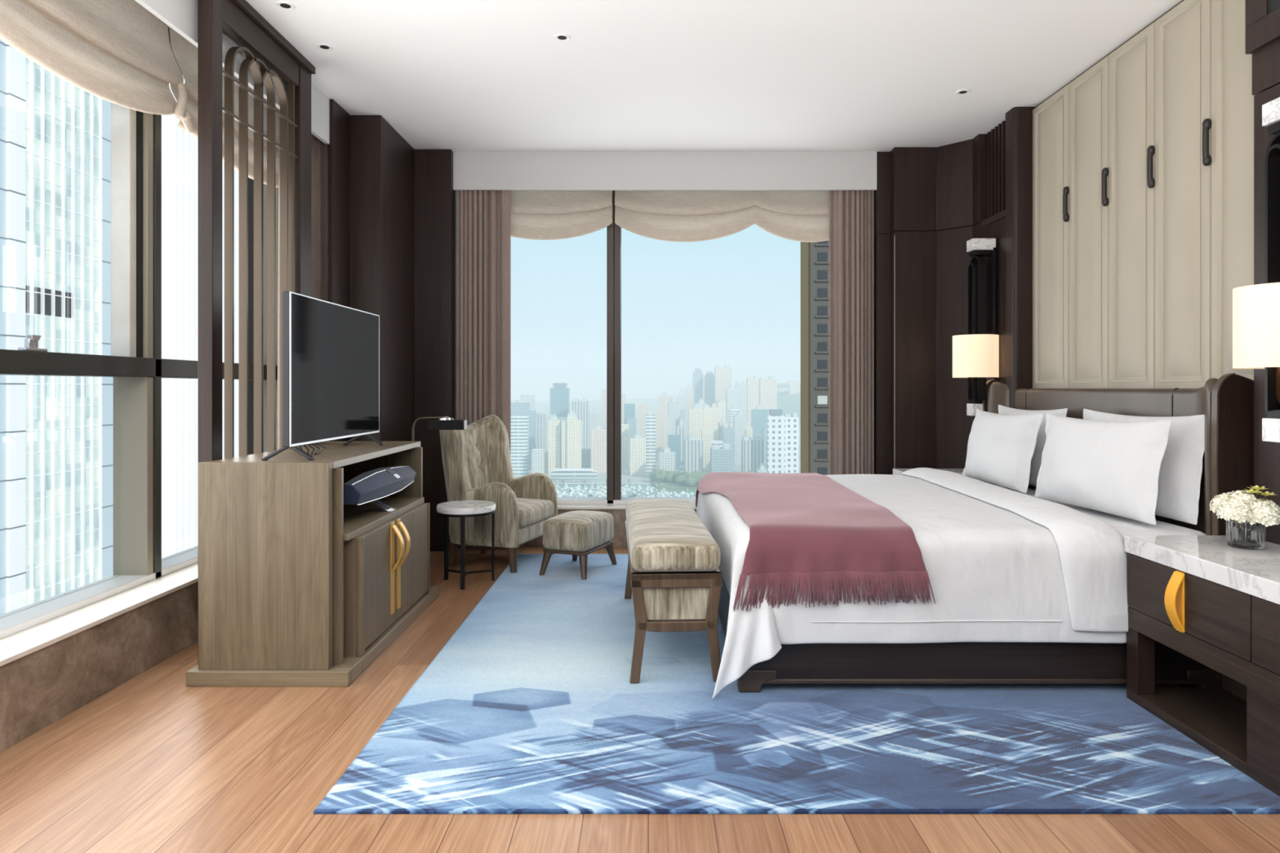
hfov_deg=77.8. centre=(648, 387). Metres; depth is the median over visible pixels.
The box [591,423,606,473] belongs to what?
tower block
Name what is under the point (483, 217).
curtain
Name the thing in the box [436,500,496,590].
side table
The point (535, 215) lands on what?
blind
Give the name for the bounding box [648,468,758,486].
park trees
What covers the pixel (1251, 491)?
flower
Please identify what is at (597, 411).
plant
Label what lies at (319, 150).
curtain
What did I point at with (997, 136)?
trim
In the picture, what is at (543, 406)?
land
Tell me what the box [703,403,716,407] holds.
plant
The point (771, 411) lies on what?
plant
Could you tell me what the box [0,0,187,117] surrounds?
blind
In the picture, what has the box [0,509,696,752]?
wall
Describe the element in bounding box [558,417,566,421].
tower block
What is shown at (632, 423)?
tower block
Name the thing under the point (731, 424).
plant
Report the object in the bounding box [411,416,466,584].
reading lamp
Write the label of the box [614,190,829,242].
blind
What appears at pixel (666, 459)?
tower block
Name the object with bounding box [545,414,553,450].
tower block
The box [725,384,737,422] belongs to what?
tower block
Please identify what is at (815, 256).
tower
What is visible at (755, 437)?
plant
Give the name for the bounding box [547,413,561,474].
tower block
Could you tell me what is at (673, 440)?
tower block
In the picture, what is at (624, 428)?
tower block
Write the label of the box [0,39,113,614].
glass tower
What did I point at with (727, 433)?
tower block
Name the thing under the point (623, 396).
tower block
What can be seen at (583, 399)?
plant
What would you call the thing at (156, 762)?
floor
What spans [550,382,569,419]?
tower block
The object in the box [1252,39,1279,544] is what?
wall
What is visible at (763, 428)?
tower block
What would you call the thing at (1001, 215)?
trim
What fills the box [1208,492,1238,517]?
hydrangea
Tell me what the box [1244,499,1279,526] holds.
hydrangea
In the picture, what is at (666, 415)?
tower block
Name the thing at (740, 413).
plant
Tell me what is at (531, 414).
tower block
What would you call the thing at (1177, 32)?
wall panel
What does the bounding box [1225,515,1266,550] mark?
vase
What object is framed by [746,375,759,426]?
tower block
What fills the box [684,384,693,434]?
tower block
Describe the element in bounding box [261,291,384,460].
television
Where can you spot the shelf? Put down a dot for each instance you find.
(357, 523)
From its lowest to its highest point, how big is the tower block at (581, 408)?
101.353 m
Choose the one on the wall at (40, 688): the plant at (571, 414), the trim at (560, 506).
the trim at (560, 506)
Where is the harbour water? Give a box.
[554,484,696,497]
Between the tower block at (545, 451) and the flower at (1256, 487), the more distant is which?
the tower block at (545, 451)
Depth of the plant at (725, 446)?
1016.91 m
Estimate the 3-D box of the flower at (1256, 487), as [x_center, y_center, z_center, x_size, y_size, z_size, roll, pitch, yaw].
[2.152,0.447,2.803,0.065,0.202,0.060,0,0,0]
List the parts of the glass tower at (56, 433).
dark pane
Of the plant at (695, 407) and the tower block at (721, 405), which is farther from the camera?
the tower block at (721, 405)
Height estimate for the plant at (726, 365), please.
6.000 m
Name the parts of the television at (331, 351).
screen panel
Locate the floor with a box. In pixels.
[0,546,1279,852]
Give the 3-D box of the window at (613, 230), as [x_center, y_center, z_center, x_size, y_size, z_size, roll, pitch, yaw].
[0.100,-0.427,6.195,3.400,2.645,0.170,0,0,0]
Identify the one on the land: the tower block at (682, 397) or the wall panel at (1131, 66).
the tower block at (682, 397)
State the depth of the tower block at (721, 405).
1429.87 m
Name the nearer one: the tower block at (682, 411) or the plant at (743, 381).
the tower block at (682, 411)
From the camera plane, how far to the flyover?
970.10 m
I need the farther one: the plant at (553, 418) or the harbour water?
the plant at (553, 418)
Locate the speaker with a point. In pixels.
(371, 486)
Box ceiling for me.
[245,0,1182,151]
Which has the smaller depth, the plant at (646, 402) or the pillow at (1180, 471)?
the pillow at (1180, 471)
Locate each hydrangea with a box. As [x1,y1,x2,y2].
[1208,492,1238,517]
[1216,496,1254,523]
[1225,490,1257,512]
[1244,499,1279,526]
[1253,497,1279,522]
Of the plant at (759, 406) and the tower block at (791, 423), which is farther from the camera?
the plant at (759, 406)
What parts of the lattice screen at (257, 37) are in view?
post, rail, cornice, post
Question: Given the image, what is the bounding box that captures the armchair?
[439,414,557,573]
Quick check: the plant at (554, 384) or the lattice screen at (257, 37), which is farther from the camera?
the plant at (554, 384)
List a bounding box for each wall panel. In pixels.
[1032,84,1069,388]
[1069,55,1108,388]
[1108,22,1155,388]
[1155,0,1211,388]
[1211,0,1253,380]
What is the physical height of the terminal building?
15.000 m
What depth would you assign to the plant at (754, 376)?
1522.09 m
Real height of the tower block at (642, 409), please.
96.361 m
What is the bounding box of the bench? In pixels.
[624,498,721,683]
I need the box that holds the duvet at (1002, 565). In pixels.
[696,467,1128,698]
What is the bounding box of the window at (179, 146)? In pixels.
[161,79,238,558]
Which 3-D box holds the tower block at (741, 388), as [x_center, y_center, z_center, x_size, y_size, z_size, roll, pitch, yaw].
[176.008,51.971,1509.000,20.565,130.458,18.000,0,0,0]
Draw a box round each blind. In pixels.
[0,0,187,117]
[169,26,279,187]
[511,190,612,239]
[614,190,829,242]
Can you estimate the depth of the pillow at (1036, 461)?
4.35 m
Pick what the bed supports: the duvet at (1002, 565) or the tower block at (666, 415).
the duvet at (1002, 565)
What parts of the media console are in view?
panel, panel, door, handle, handle, door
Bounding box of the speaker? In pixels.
[343,465,416,511]
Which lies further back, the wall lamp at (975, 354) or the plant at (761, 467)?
the plant at (761, 467)
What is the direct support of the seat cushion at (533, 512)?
on the armchair
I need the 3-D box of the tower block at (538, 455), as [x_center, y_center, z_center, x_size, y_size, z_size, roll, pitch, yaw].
[-146.216,99.473,1054.000,14.327,35.454,18.000,0,0,0]
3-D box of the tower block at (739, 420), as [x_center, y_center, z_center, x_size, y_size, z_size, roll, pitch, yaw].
[134.710,75.181,1169.000,16.839,84.039,18.000,0,0,0]
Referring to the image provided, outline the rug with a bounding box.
[313,554,1279,813]
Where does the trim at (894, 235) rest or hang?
attached to the wall at (933, 201)
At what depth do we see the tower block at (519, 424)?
1060.00 m
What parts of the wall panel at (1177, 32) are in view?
pull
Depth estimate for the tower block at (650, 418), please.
1074.07 m
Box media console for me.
[186,440,439,686]
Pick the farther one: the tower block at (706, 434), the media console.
the tower block at (706, 434)
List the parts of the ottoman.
leg, leg, seat frame, leg, leg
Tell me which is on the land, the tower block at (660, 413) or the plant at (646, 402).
the tower block at (660, 413)
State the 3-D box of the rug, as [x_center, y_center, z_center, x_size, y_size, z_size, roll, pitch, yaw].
[0.494,1.194,3.957,2.872,0.012,3.447,0,0,0]
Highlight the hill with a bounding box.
[777,382,800,425]
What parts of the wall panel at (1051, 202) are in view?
pull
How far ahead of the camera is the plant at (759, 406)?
1402.90 m
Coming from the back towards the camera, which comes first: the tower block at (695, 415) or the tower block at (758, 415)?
the tower block at (758, 415)
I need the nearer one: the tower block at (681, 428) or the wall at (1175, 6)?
the wall at (1175, 6)
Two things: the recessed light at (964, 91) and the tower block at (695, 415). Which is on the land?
the tower block at (695, 415)
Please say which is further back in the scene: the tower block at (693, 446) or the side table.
the tower block at (693, 446)
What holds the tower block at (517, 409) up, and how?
on the land
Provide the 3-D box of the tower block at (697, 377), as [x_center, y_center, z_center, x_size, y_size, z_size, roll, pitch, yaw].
[100.645,39.245,1609.000,20.645,155.910,18.000,0,0,0]
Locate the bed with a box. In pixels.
[718,373,1253,692]
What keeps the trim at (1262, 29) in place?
attached to the wall at (1265, 61)
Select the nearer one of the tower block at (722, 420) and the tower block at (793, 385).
the tower block at (722, 420)
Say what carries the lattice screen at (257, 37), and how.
on the floor
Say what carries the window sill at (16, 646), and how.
on the wall at (40, 688)
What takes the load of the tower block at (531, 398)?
on the land
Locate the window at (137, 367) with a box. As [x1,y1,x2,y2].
[0,27,278,639]
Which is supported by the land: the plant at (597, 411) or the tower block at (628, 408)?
the tower block at (628, 408)
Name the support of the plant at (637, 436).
on the tower block at (637, 445)
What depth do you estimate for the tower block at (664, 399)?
1499.96 m
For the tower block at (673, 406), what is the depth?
1199.96 m
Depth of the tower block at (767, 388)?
1529.91 m
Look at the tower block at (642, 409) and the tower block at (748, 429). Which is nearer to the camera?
the tower block at (748, 429)
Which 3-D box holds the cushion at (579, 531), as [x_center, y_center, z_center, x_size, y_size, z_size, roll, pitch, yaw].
[-0.452,0.923,5.190,0.322,0.218,0.459,0,0,22]
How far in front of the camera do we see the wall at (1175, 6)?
4.22 m
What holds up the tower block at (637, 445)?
on the land
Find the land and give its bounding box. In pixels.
[513,396,800,483]
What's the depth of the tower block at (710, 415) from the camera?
1190.05 m
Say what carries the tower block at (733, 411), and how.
on the land
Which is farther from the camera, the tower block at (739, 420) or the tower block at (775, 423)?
the tower block at (739, 420)
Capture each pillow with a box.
[962,408,1044,493]
[998,404,1067,486]
[1034,413,1171,524]
[1083,408,1204,524]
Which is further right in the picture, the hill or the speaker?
the hill
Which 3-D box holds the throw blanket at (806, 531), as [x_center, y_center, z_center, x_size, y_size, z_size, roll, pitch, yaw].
[0.705,0.690,4.119,0.788,0.324,2.224,0,0,0]
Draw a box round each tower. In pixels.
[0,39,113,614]
[800,240,829,475]
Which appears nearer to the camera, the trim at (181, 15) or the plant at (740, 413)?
the trim at (181, 15)
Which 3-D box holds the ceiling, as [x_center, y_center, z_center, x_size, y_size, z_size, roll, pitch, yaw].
[0.300,-1.825,0.225,5.800,0.150,12.450,0,0,0]
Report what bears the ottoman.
on the rug
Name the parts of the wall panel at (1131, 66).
pull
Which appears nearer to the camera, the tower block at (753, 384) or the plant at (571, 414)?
the plant at (571, 414)
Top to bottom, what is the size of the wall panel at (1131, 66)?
1.740 m
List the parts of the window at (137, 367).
sash frame, head rail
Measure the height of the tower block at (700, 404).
97.716 m
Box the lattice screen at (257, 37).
[197,0,315,664]
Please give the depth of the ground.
937.96 m
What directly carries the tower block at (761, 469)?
on the ground
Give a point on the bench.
(673, 577)
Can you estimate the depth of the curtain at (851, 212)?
5.93 m
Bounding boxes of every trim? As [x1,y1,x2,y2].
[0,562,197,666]
[134,0,329,144]
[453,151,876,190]
[557,503,697,509]
[893,235,894,468]
[981,209,1005,226]
[987,120,1005,217]
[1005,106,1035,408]
[1244,0,1279,53]
[1267,0,1279,14]
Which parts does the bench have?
leg, leg, frame, rail, leg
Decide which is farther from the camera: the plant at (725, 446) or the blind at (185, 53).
the plant at (725, 446)
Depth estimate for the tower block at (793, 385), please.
1899.83 m
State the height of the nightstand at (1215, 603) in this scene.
0.621 m
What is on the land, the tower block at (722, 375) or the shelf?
the tower block at (722, 375)
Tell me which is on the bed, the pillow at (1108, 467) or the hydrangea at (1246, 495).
the pillow at (1108, 467)
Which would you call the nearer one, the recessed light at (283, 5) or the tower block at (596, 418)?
the recessed light at (283, 5)
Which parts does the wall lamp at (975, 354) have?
lamp shade, plate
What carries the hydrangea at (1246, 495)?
in the vase
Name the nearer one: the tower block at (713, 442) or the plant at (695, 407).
the tower block at (713, 442)
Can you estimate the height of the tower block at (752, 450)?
55.748 m
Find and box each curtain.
[277,109,328,449]
[456,190,511,548]
[829,190,874,475]
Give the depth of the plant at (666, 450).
1012.94 m
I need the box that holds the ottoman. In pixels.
[538,510,617,579]
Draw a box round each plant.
[511,398,527,402]
[551,413,557,420]
[552,382,566,387]
[567,410,576,417]
[572,397,587,401]
[589,409,600,413]
[595,423,602,430]
[635,432,641,439]
[638,400,648,404]
[663,445,670,453]
[689,433,697,439]
[693,404,699,409]
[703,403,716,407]
[711,443,729,448]
[715,364,730,367]
[722,422,733,427]
[735,380,745,383]
[737,410,742,415]
[742,435,761,439]
[746,375,757,378]
[755,404,763,409]
[759,376,775,379]
[759,462,764,470]
[768,408,782,415]
[783,412,796,417]
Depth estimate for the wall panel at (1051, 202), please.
4.69 m
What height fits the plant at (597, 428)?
8.000 m
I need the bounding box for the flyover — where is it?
[513,476,639,484]
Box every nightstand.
[893,468,964,475]
[1124,535,1279,795]
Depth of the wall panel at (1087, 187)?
4.30 m
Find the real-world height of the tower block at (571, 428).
85.877 m
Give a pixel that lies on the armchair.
(477, 463)
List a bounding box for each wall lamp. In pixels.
[952,238,999,416]
[1232,97,1279,442]
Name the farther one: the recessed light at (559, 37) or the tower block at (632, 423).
the tower block at (632, 423)
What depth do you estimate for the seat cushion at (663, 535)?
3.30 m
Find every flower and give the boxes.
[1244,488,1261,494]
[1248,484,1268,497]
[1257,491,1274,501]
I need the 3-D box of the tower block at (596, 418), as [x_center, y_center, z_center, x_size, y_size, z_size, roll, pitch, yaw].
[-90.774,77.213,1349.510,23.774,79.974,19.019,0,0,0]
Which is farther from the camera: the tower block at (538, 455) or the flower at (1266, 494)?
the tower block at (538, 455)
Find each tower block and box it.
[511,398,529,416]
[511,416,528,475]
[520,395,534,409]
[527,409,536,468]
[532,448,544,473]
[536,413,545,450]
[544,450,547,471]
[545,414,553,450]
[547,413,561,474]
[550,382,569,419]
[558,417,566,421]
[561,410,582,468]
[571,397,589,448]
[582,448,591,468]
[589,409,602,448]
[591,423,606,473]
[601,389,606,429]
[621,394,625,424]
[621,424,628,468]
[623,403,635,424]
[626,418,636,462]
[630,432,645,475]
[637,400,649,438]
[645,408,655,473]
[653,404,665,452]
[657,391,671,415]
[658,445,675,471]
[665,411,668,444]
[667,434,679,471]
[668,396,679,434]
[676,419,685,464]
[678,389,687,436]
[680,404,684,425]
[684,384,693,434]
[684,433,702,473]
[688,404,703,439]
[692,368,703,405]
[695,398,706,408]
[701,429,711,473]
[702,403,718,440]
[704,371,714,407]
[710,443,732,471]
[711,440,723,448]
[714,364,732,407]
[717,397,725,422]
[718,417,728,440]
[721,422,734,466]
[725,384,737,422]
[728,404,739,426]
[733,410,746,463]
[734,380,746,422]
[741,435,764,471]
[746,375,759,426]
[746,422,752,439]
[751,404,768,439]
[755,462,767,473]
[759,376,777,415]
[762,423,765,459]
[765,408,785,473]
[777,387,788,394]
[783,412,798,473]
[788,380,799,395]
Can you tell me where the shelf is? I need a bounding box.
[343,497,424,540]
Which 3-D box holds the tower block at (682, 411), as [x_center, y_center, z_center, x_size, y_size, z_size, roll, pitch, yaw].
[56.452,73.794,1409.000,15.806,86.813,18.000,0,0,0]
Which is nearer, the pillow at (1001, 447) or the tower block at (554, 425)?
the pillow at (1001, 447)
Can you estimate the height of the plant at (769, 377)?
6.000 m
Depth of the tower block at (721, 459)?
1014.92 m
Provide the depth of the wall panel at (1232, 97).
3.24 m
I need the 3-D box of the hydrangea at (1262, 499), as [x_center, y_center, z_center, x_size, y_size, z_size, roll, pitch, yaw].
[2.182,0.470,2.810,0.107,0.156,0.108,0,0,0]
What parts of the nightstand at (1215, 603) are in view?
corner post, pull, drawer, panel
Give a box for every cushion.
[516,497,554,528]
[542,510,613,552]
[625,498,719,572]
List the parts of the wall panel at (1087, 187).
pull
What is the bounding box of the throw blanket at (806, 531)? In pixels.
[695,471,935,611]
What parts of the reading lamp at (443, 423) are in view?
arm, switch knob, lamp shade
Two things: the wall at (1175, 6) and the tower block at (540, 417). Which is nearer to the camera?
the wall at (1175, 6)
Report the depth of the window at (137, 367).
3.66 m
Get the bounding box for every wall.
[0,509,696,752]
[248,98,456,551]
[874,133,1005,475]
[1035,0,1200,377]
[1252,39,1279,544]
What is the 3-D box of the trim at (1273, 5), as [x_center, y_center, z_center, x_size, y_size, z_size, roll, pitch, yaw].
[2.272,-1.530,2.080,0.015,0.360,1.760,0,0,0]
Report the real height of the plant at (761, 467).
8.000 m
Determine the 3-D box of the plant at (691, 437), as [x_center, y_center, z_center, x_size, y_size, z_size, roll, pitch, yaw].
[58.976,64.113,1039.303,9.303,8.000,12.606,0,0,0]
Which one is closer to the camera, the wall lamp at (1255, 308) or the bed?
the wall lamp at (1255, 308)
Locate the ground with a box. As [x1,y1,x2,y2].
[649,480,697,489]
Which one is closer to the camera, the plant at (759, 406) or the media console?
the media console
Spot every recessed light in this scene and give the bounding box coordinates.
[275,0,295,10]
[315,43,333,50]
[553,33,570,41]
[955,88,970,95]
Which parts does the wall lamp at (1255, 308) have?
lamp shade, lamp arm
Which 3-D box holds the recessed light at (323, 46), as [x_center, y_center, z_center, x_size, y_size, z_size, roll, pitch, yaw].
[-1.660,-1.746,4.070,0.084,0.006,0.084,0,0,0]
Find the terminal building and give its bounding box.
[551,468,597,481]
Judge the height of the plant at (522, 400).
6.000 m
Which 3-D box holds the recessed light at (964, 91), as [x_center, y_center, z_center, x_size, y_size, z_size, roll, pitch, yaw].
[1.860,-1.746,4.690,0.084,0.006,0.084,0,0,0]
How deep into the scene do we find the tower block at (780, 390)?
1950.11 m
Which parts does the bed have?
foot rail, rail, rail moulding, mattress, headboard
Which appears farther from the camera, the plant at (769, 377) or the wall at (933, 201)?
the plant at (769, 377)
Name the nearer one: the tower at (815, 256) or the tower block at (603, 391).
the tower at (815, 256)
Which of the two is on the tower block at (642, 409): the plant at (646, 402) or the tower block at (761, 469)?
the plant at (646, 402)
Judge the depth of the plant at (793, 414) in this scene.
1011.95 m
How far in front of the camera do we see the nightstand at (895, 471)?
5.48 m
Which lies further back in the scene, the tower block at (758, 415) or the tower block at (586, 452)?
the tower block at (758, 415)
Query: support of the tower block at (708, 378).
on the land
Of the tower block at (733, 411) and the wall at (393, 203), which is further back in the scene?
the tower block at (733, 411)
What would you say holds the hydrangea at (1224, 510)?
in the vase
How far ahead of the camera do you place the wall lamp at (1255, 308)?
2.71 m

